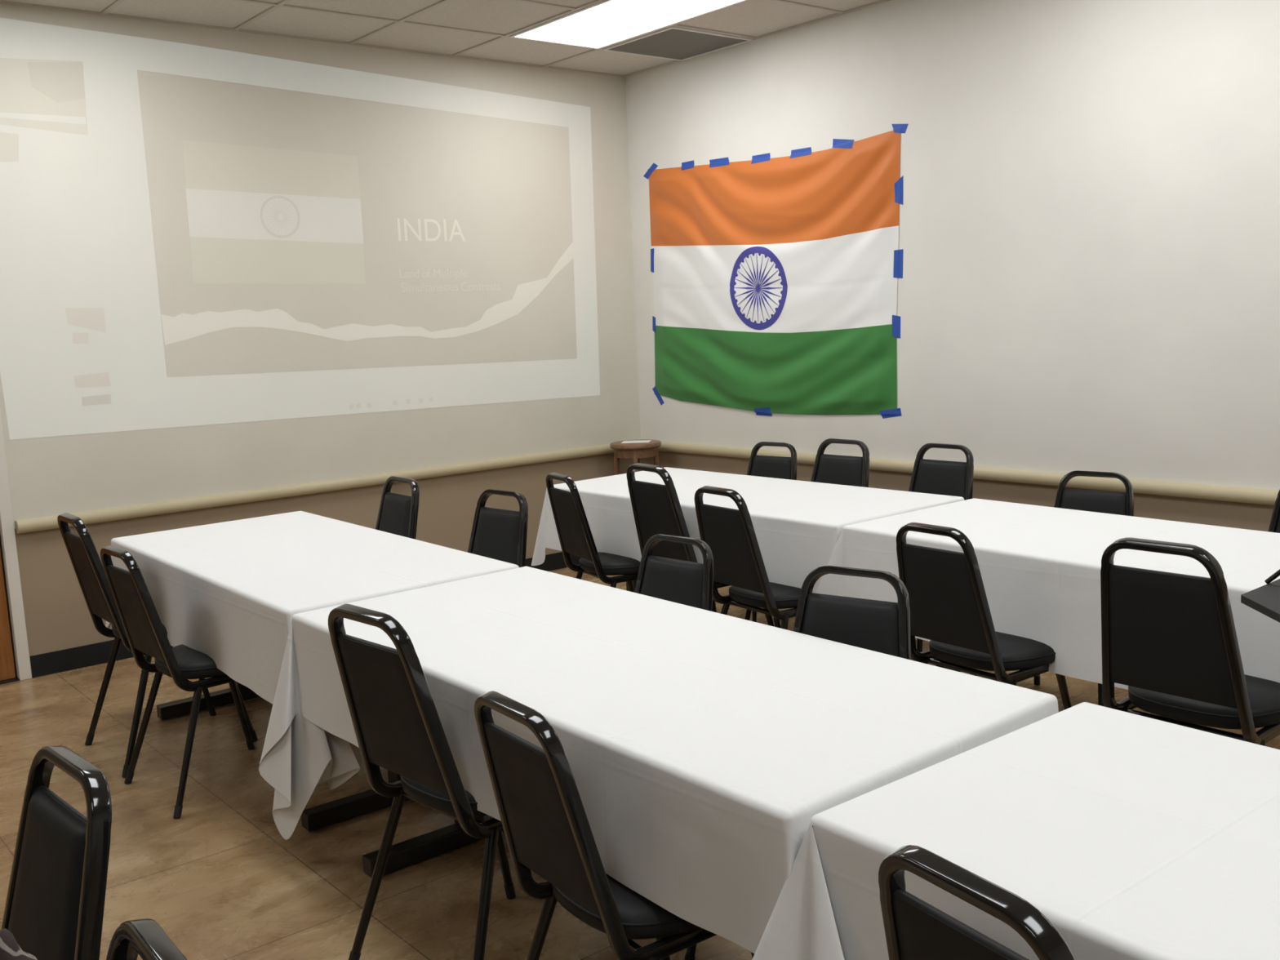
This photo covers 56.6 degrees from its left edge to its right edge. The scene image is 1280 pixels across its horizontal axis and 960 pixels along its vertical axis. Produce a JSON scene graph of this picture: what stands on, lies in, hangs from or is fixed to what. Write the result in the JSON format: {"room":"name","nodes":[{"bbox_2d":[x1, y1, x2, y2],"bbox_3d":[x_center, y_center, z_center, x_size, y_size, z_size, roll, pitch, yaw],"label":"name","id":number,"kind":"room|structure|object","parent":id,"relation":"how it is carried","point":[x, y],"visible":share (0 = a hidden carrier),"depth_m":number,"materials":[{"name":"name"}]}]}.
{"room":"community hall","nodes":[
{"label":"community hall","id":0,"kind":"room"},
{"bbox_2d":[0,3,641,677],"bbox_3d":[-3.332,-0.550,4.871,8.700,3.069,0.120,-9,10,-39],"label":"wall","id":1,"kind":"structure","parent":0,"point":[57,475],"depth_m":6.31,"materials":[{"name":"beige paint"}]},
{"bbox_2d":[0,409,31,684],"bbox_3d":[-3.231,-0.109,4.966,1.020,2.160,0.131,-9,10,-39],"label":"door","id":2,"kind":"structure","parent":1,"relation":"in","point":[15,661],"depth_m":5.33,"materials":[{"name":"brown wood"}]},
{"bbox_2d":[0,17,599,439],"bbox_3d":[-1.553,-1.253,6.206,3.358,1.871,0.002,-9,10,-39],"label":"projected image","id":3,"kind":"object","parent":1,"relation":"attached to","point":[191,235],"visible":1,"depth_m":5.95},
{"bbox_2d":[30,551,581,677],"bbox_3d":[-1.364,0.630,6.549,3.652,0.102,0.008,-9,10,-39],"label":"baseboard","id":4,"kind":"structure","parent":1,"relation":"attached to","point":[74,658],"depth_m":5.54,"materials":[{"name":"black"}]},
{"bbox_2d":[15,443,613,533],"bbox_3d":[-1.379,-0.008,6.447,3.647,0.058,0.046,-9,10,-39],"label":"trim","id":5,"kind":"structure","parent":1,"relation":"attached to","point":[37,524],"depth_m":6.10,"materials":[{"name":"beige wood"}]},
{"bbox_2d":[4,0,879,75],"bbox_3d":[-0.528,-1.646,1.158,8.800,0.056,9.220,-9,10,-39],"label":"ceiling","id":6,"kind":"structure","parent":0,"point":[755,18],"depth_m":5.80,"materials":[{"name":"tile"}]},
{"bbox_2d":[0,0,891,77],"bbox_3d":[-0.520,-1.615,1.154,8.600,0.010,9.000,-9,10,-39],"label":"grid","id":7,"kind":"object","parent":6,"relation":"attached to","point":[282,3],"depth_m":5.84,"materials":[{"name":"beige metal"}]},
{"bbox_2d":[509,0,747,48],"bbox_3d":[-0.070,-2.278,5.853,0.582,0.010,1.191,-9,10,-39],"label":"recessed light","id":8,"kind":"object","parent":6,"relation":"in","point":[606,23],"visible":1,"depth_m":5.89,"materials":[{"name":"white plastic"}]},
{"bbox_2d":[602,26,753,61],"bbox_3d":[0.203,-2.374,6.470,0.582,0.012,0.582,-9,10,-39],"label":"ceiling vent","id":9,"kind":"object","parent":6,"relation":"in","point":[673,42],"visible":1,"depth_m":6.45,"materials":[{"name":"grey metal"}]},
{"bbox_2d":[0,567,1279,959],"bbox_3d":[-0.419,1.370,1.604,8.800,0.100,9.300,-9,10,-39],"label":"floor","id":10,"kind":"structure","parent":0,"point":[220,879],"depth_m":3.47,"materials":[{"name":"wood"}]},
{"bbox_2d":[0,745,111,959],"bbox_3d":[-1.021,0.890,1.670,0.550,0.893,0.471,-10,11,-43],"label":"banquet chair","id":11,"kind":"object","parent":10,"relation":"on","point":[55,904],"visible":0.98,"depth_m":1.74,"materials":[{"name":"black leather"}]},
{"bbox_2d":[0,928,37,959],"bbox_3d":[-0.836,0.713,1.503,0.174,0.324,0.385,-10,11,-43],"label":"fabric bundle","id":12,"kind":"object","parent":11,"relation":"on","point":[10,949],"visible":1,"depth_m":1.47,"materials":[{"name":"grey fabric"}]},
{"bbox_2d":[106,918,186,959],"bbox_3d":[-0.679,0.953,1.142,0.543,0.882,0.465,-9,10,-37],"label":"banquet chair","id":13,"kind":"object","parent":10,"relation":"on","point":[145,937],"visible":1,"depth_m":1.27,"materials":[{"name":"black metal"}]},
{"bbox_2d":[57,512,257,777],"bbox_3d":[-1.778,0.541,4.389,0.560,0.910,0.480,-9,10,-39],"label":"banquet chair","id":14,"kind":"object","parent":10,"relation":"on","point":[86,563],"visible":0.44,"depth_m":4.20,"materials":[{"name":"black metal"}]},
{"bbox_2d":[100,545,254,818],"bbox_3d":[-1.470,0.609,4.002,0.525,0.853,0.450,-10,11,-42],"label":"banquet chair","id":15,"kind":"object","parent":10,"relation":"on","point":[145,633],"visible":0.66,"depth_m":3.84,"materials":[{"name":"black metal"}]},
{"bbox_2d":[156,681,409,831],"bbox_3d":[-1.225,0.611,4.326,0.772,0.722,1.753,-9,10,-38],"label":"folding table","id":16,"kind":"object","parent":10,"relation":"on","point":[350,806],"visible":0.24,"depth_m":3.73,"materials":[{"name":"black metal"}]},
{"bbox_2d":[105,511,519,703],"bbox_3d":[-1.242,0.445,4.309,0.942,0.394,1.883,-9,10,-39],"label":"tablecloth","id":17,"kind":"object","parent":16,"relation":"on","point":[231,592],"visible":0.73,"depth_m":3.96,"materials":[{"name":"white fabric"}]},
{"bbox_2d":[375,475,419,539],"bbox_3d":[-1.184,0.455,4.924,0.543,0.882,0.465,-9,10,-38],"label":"banquet chair","id":18,"kind":"object","parent":10,"relation":"on","point":[397,514],"visible":0.22,"depth_m":4.98,"materials":[{"name":"black metal"}]},
{"bbox_2d":[328,603,515,959],"bbox_3d":[-0.379,0.696,2.763,0.486,0.922,0.568,5,11,45],"label":"banquet chair","id":19,"kind":"object","parent":10,"relation":"on","point":[398,729],"visible":0.57,"depth_m":2.56,"materials":[{"name":"black leather"}]},
{"bbox_2d":[362,815,503,877],"bbox_3d":[-0.054,0.757,2.881,0.773,0.722,1.889,-9,10,-38],"label":"folding table","id":20,"kind":"object","parent":10,"relation":"on","point":[406,853],"visible":0.16,"depth_m":3.37,"materials":[{"name":"black metal"}]},
{"bbox_2d":[258,566,1058,953],"bbox_3d":[-0.087,0.723,2.867,0.983,0.653,2.016,-9,10,-39],"label":"tablecloth","id":21,"kind":"object","parent":20,"relation":"on","point":[702,748],"visible":0.78,"depth_m":2.42,"materials":[{"name":"white fabric"}]},
{"bbox_2d":[467,488,528,567],"bbox_3d":[-0.677,0.507,4.383,0.465,0.882,0.543,5,11,44],"label":"banquet chair","id":22,"kind":"object","parent":10,"relation":"on","point":[498,534],"visible":0.23,"depth_m":4.46,"materials":[{"name":"black leather"}]},
{"bbox_2d":[546,472,640,592],"bbox_3d":[-0.113,0.373,5.270,0.527,0.856,0.451,-7,9,-28],"label":"banquet chair","id":23,"kind":"object","parent":10,"relation":"on","point":[575,537],"visible":0.62,"depth_m":5.12,"materials":[{"name":"black leather"}]},
{"bbox_2d":[474,690,754,959],"bbox_3d":[-0.007,0.781,2.272,0.526,0.855,0.451,-8,10,-35],"label":"banquet chair","id":24,"kind":"object","parent":10,"relation":"on","point":[548,832],"visible":0.58,"depth_m":2.11,"materials":[{"name":"black leather"}]},
{"bbox_2d":[609,439,661,475],"bbox_3d":[-0.010,0.138,7.315,0.314,0.749,0.314,-9,10,-39],"label":"wooden stool","id":25,"kind":"object","parent":10,"relation":"on","point":[635,451],"visible":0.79,"depth_m":7.17,"materials":[{"name":"brown wood"}]},
{"bbox_2d":[621,440,651,443],"bbox_3d":[-0.022,-0.235,7.274,0.170,0.001,0.130,-2,8,8],"label":"paper sheet","id":26,"kind":"object","parent":25,"relation":"on","point":[638,441],"visible":1,"depth_m":7.27,"materials":[{"name":"white paper"}]},
{"bbox_2d":[634,533,713,611],"bbox_3d":[-0.040,0.622,3.437,0.527,0.856,0.451,-10,11,-44],"label":"banquet chair","id":27,"kind":"object","parent":10,"relation":"on","point":[686,583],"visible":0.23,"depth_m":3.52,"materials":[{"name":"black leather"}]},
{"bbox_2d":[626,462,774,626],"bbox_3d":[0.265,0.364,4.970,0.568,0.922,0.486,-8,9,-34],"label":"banquet chair","id":28,"kind":"object","parent":10,"relation":"on","point":[656,508],"visible":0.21,"depth_m":4.79,"materials":[{"name":"black leather"}]},
{"bbox_2d":[694,485,801,629],"bbox_3d":[0.508,0.435,4.526,0.542,0.881,0.464,-8,10,-34],"label":"banquet chair","id":29,"kind":"object","parent":10,"relation":"on","point":[730,535],"visible":0.63,"depth_m":4.36,"materials":[{"name":"black leather"}]},
{"bbox_2d":[626,580,915,661],"bbox_3d":[0.442,0.406,5.271,0.758,0.722,1.773,-9,10,-40],"label":"folding table","id":30,"kind":"object","parent":10,"relation":"on","point":[633,582],"visible":0.02,"depth_m":5.81,"materials":[{"name":"black metal"}]},
{"bbox_2d":[531,466,964,593],"bbox_3d":[0.425,0.240,5.250,0.918,0.391,1.933,-9,10,-39],"label":"tablecloth","id":31,"kind":"object","parent":30,"relation":"on","point":[797,525],"visible":0.59,"depth_m":4.92,"materials":[{"name":"white fabric"}]},
{"bbox_2d":[746,441,796,622],"bbox_3d":[0.527,0.265,5.848,0.451,0.856,0.527,5,11,43],"label":"banquet chair","id":32,"kind":"object","parent":10,"relation":"on","point":[775,467],"visible":0.13,"depth_m":5.94,"materials":[{"name":"black leather"}]},
{"bbox_2d":[684,565,911,959],"bbox_3d":[0.393,0.684,2.747,0.465,0.882,0.543,3,10,36],"label":"banquet chair","id":33,"kind":"object","parent":10,"relation":"on","point":[875,625],"visible":0.17,"depth_m":2.86,"materials":[{"name":"black metal"}]},
{"bbox_2d":[744,438,869,620],"bbox_3d":[0.767,0.293,5.372,0.559,0.909,0.479,-9,10,-41],"label":"banquet chair","id":34,"kind":"object","parent":10,"relation":"on","point":[847,470],"visible":0.16,"depth_m":5.45,"materials":[{"name":"black leather"}]},
{"bbox_2d":[908,442,973,652],"bbox_3d":[1.162,0.317,5.102,0.554,0.900,0.474,-9,10,-39],"label":"banquet chair","id":35,"kind":"object","parent":10,"relation":"on","point":[954,478],"visible":0.17,"depth_m":5.18,"materials":[{"name":"black leather"}]},
{"bbox_2d":[935,657,995,680],"bbox_3d":[1.581,0.551,3.852,0.770,0.722,1.777,-8,10,-36],"label":"folding table","id":36,"kind":"object","parent":10,"relation":"on","point":[935,658],"visible":0.02,"depth_m":4.44,"materials":[{"name":"black metal"}]},
{"bbox_2d":[815,497,1279,689],"bbox_3d":[1.556,0.395,3.844,0.915,0.414,1.941,-8,10,-37],"label":"tablecloth","id":37,"kind":"object","parent":36,"relation":"on","point":[1040,566],"visible":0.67,"depth_m":3.71,"materials":[{"name":"white fabric"}]},
{"bbox_2d":[878,844,1074,959],"bbox_3d":[0.597,0.846,1.506,0.543,0.882,0.465,-7,9,-30],"label":"banquet chair","id":38,"kind":"object","parent":10,"relation":"on","point":[915,929],"visible":1,"depth_m":1.35,"materials":[{"name":"black metal"}]},
{"bbox_2d":[896,522,1071,709],"bbox_3d":[1.075,0.532,3.696,0.532,0.865,0.456,-8,10,-36],"label":"banquet chair","id":39,"kind":"object","parent":10,"relation":"on","point":[948,605],"visible":0.77,"depth_m":3.55,"materials":[{"name":"black metal"}]},
{"bbox_2d":[995,470,1133,706],"bbox_3d":[1.567,0.425,4.327,0.454,0.860,0.530,4,10,41],"label":"banquet chair","id":40,"kind":"object","parent":10,"relation":"on","point":[1118,503],"visible":0.2,"depth_m":4.43,"materials":[{"name":"black leather"}]},
{"bbox_2d":[1100,537,1279,746],"bbox_3d":[1.463,0.571,3.078,0.568,0.922,0.486,-9,10,-40],"label":"banquet chair","id":41,"kind":"object","parent":10,"relation":"on","point":[1170,637],"visible":0.89,"depth_m":2.91,"materials":[{"name":"black metal"}]},
{"bbox_2d":[1240,568,1279,622],"bbox_3d":[1.466,0.540,2.410,0.510,1.150,0.526,-9,10,-39],"label":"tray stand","id":42,"kind":"object","parent":10,"relation":"on","point":[1264,599],"visible":1,"depth_m":2.55,"materials":[{"name":"black plastic"}]},
{"bbox_2d":[1267,489,1279,533],"bbox_3d":[2.071,0.464,3.804,0.543,0.882,0.465,-9,10,-38],"label":"banquet chair","id":43,"kind":"object","parent":10,"relation":"on","point":[1274,526],"visible":0.04,"depth_m":4.00,"materials":[{"name":"black metal"}]},
{"bbox_3d":[1.143,0.905,1.421,0.737,0.722,1.784,-9,10,-38],"label":"folding table","id":44,"kind":"object","parent":10,"relation":"on","visible":0},
{"bbox_2d":[751,702,1279,959],"bbox_3d":[1.079,0.777,1.392,1.012,0.461,1.988,-9,10,-39],"label":"tablecloth","id":45,"kind":"object","parent":44,"relation":"on","point":[1136,837],"visible":0.95,"depth_m":1.78,"materials":[{"name":"white fabric"}]},
{"bbox_2d":[624,0,1279,531],"bbox_3d":[2.884,-0.719,4.086,0.100,3.069,9.000,-9,10,-39],"label":"wall","id":46,"kind":"structure","parent":0,"point":[1089,214],"depth_m":5.26,"materials":[{"name":"white paint"}]},
{"bbox_2d":[643,163,657,179],"bbox_3d":[0.062,-1.878,7.223,0.007,0.091,0.142,-9,10,-39],"label":"tape strip","id":47,"kind":"object","parent":46,"relation":"attached to","point":[650,171],"visible":1,"depth_m":7.22,"materials":[{"name":"blue"}]},
{"bbox_2d":[650,248,653,272],"bbox_3d":[0.076,-1.349,7.307,0.004,0.146,0.048,-7,9,-31],"label":"tape strip","id":48,"kind":"object","parent":46,"relation":"attached to","point":[651,250],"visible":1,"depth_m":7.30,"materials":[{"name":"blue"}]},
{"bbox_2d":[652,315,656,333],"bbox_3d":[0.088,-0.963,7.367,0.004,0.107,0.042,-6,9,-25],"label":"tape strip","id":49,"kind":"object","parent":46,"relation":"attached to","point":[653,317],"visible":1,"depth_m":7.37,"materials":[{"name":"blue"}]},
{"bbox_2d":[652,386,664,404],"bbox_3d":[0.112,-0.526,7.423,0.005,0.121,0.110,-9,10,-39],"label":"tape strip","id":50,"kind":"object","parent":46,"relation":"attached to","point":[655,392],"visible":1,"depth_m":7.42,"materials":[{"name":"blue"}]},
{"bbox_2d":[681,160,693,170],"bbox_3d":[0.279,-1.845,6.965,0.007,0.045,0.109,-9,10,-39],"label":"tape strip","id":51,"kind":"object","parent":46,"relation":"attached to","point":[686,165],"visible":1,"depth_m":6.96,"materials":[{"name":"blue"}]},
{"bbox_2d":[709,157,728,167],"bbox_3d":[0.449,-1.808,6.760,0.011,0.047,0.167,-9,10,-39],"label":"tape strip","id":52,"kind":"object","parent":46,"relation":"attached to","point":[724,161],"visible":1,"depth_m":6.76,"materials":[{"name":"blue"}]},
{"bbox_2d":[751,152,770,164],"bbox_3d":[0.661,-1.763,6.510,0.012,0.044,0.140,-9,10,-39],"label":"tape strip","id":53,"kind":"object","parent":46,"relation":"attached to","point":[766,157],"visible":1,"depth_m":6.51,"materials":[{"name":"blue"}]},
{"bbox_2d":[754,407,772,416],"bbox_3d":[0.694,-0.389,6.729,0.017,0.052,0.131,-9,10,-39],"label":"tape strip","id":54,"kind":"object","parent":46,"relation":"attached to","point":[766,411],"visible":1,"depth_m":6.72,"materials":[{"name":"blue"}]},
{"bbox_2d":[648,130,900,414],"bbox_3d":[0.671,-1.096,6.606,0.032,1.450,1.927,-9,10,-39],"label":"flag","id":55,"kind":"object","parent":46,"relation":"attached to","point":[775,286],"visible":1,"depth_m":6.49,"materials":[{"name":"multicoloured fabric"}]},
{"bbox_2d":[790,146,811,158],"bbox_3d":[0.850,-1.733,6.286,0.010,0.042,0.151,-9,10,-39],"label":"tape strip","id":56,"kind":"object","parent":46,"relation":"attached to","point":[806,151],"visible":1,"depth_m":6.29,"materials":[{"name":"blue"}]},
{"bbox_2d":[832,138,853,148],"bbox_3d":[1.036,-1.718,6.064,0.008,0.067,0.144,-9,10,-39],"label":"tape strip","id":57,"kind":"object","parent":46,"relation":"attached to","point":[837,143],"visible":1,"depth_m":6.07,"materials":[{"name":"blue"}]},
{"bbox_2d":[879,408,901,418],"bbox_3d":[1.273,-0.339,6.040,0.007,0.058,0.138,-9,10,-39],"label":"tape strip","id":58,"kind":"object","parent":46,"relation":"attached to","point":[892,412],"visible":1,"depth_m":6.04,"materials":[{"name":"blue"}]},
{"bbox_2d":[892,315,900,338],"bbox_3d":[1.284,-0.767,5.945,0.048,0.120,0.004,4,10,39],"label":"tape strip","id":59,"kind":"object","parent":46,"relation":"attached to","point":[895,319],"visible":1,"depth_m":5.94,"materials":[{"name":"blue"}]},
{"bbox_2d":[893,248,903,278],"bbox_3d":[1.282,-1.071,5.890,0.058,0.142,0.005,5,11,42],"label":"tape strip","id":60,"kind":"object","parent":46,"relation":"attached to","point":[898,254],"visible":1,"depth_m":5.89,"materials":[{"name":"blue"}]},
{"bbox_2d":[894,175,903,204],"bbox_3d":[1.272,-1.421,5.834,0.050,0.142,0.005,5,11,43],"label":"tape strip","id":61,"kind":"object","parent":46,"relation":"attached to","point":[899,184],"visible":1,"depth_m":5.83,"materials":[{"name":"blue"}]},
{"bbox_2d":[891,124,908,133],"bbox_3d":[1.265,-1.713,5.787,0.005,0.056,0.101,-9,10,-39],"label":"tape strip","id":62,"kind":"object","parent":46,"relation":"attached to","point":[897,128],"visible":1,"depth_m":5.79,"materials":[{"name":"blue"}]},
{"bbox_2d":[657,440,1279,505],"bbox_3d":[2.879,0.120,4.136,0.046,0.058,8.952,-9,10,-39],"label":"trim","id":63,"kind":"structure","parent":46,"relation":"attached to","point":[1213,492],"depth_m":5.32,"materials":[{"name":"beige wood"}]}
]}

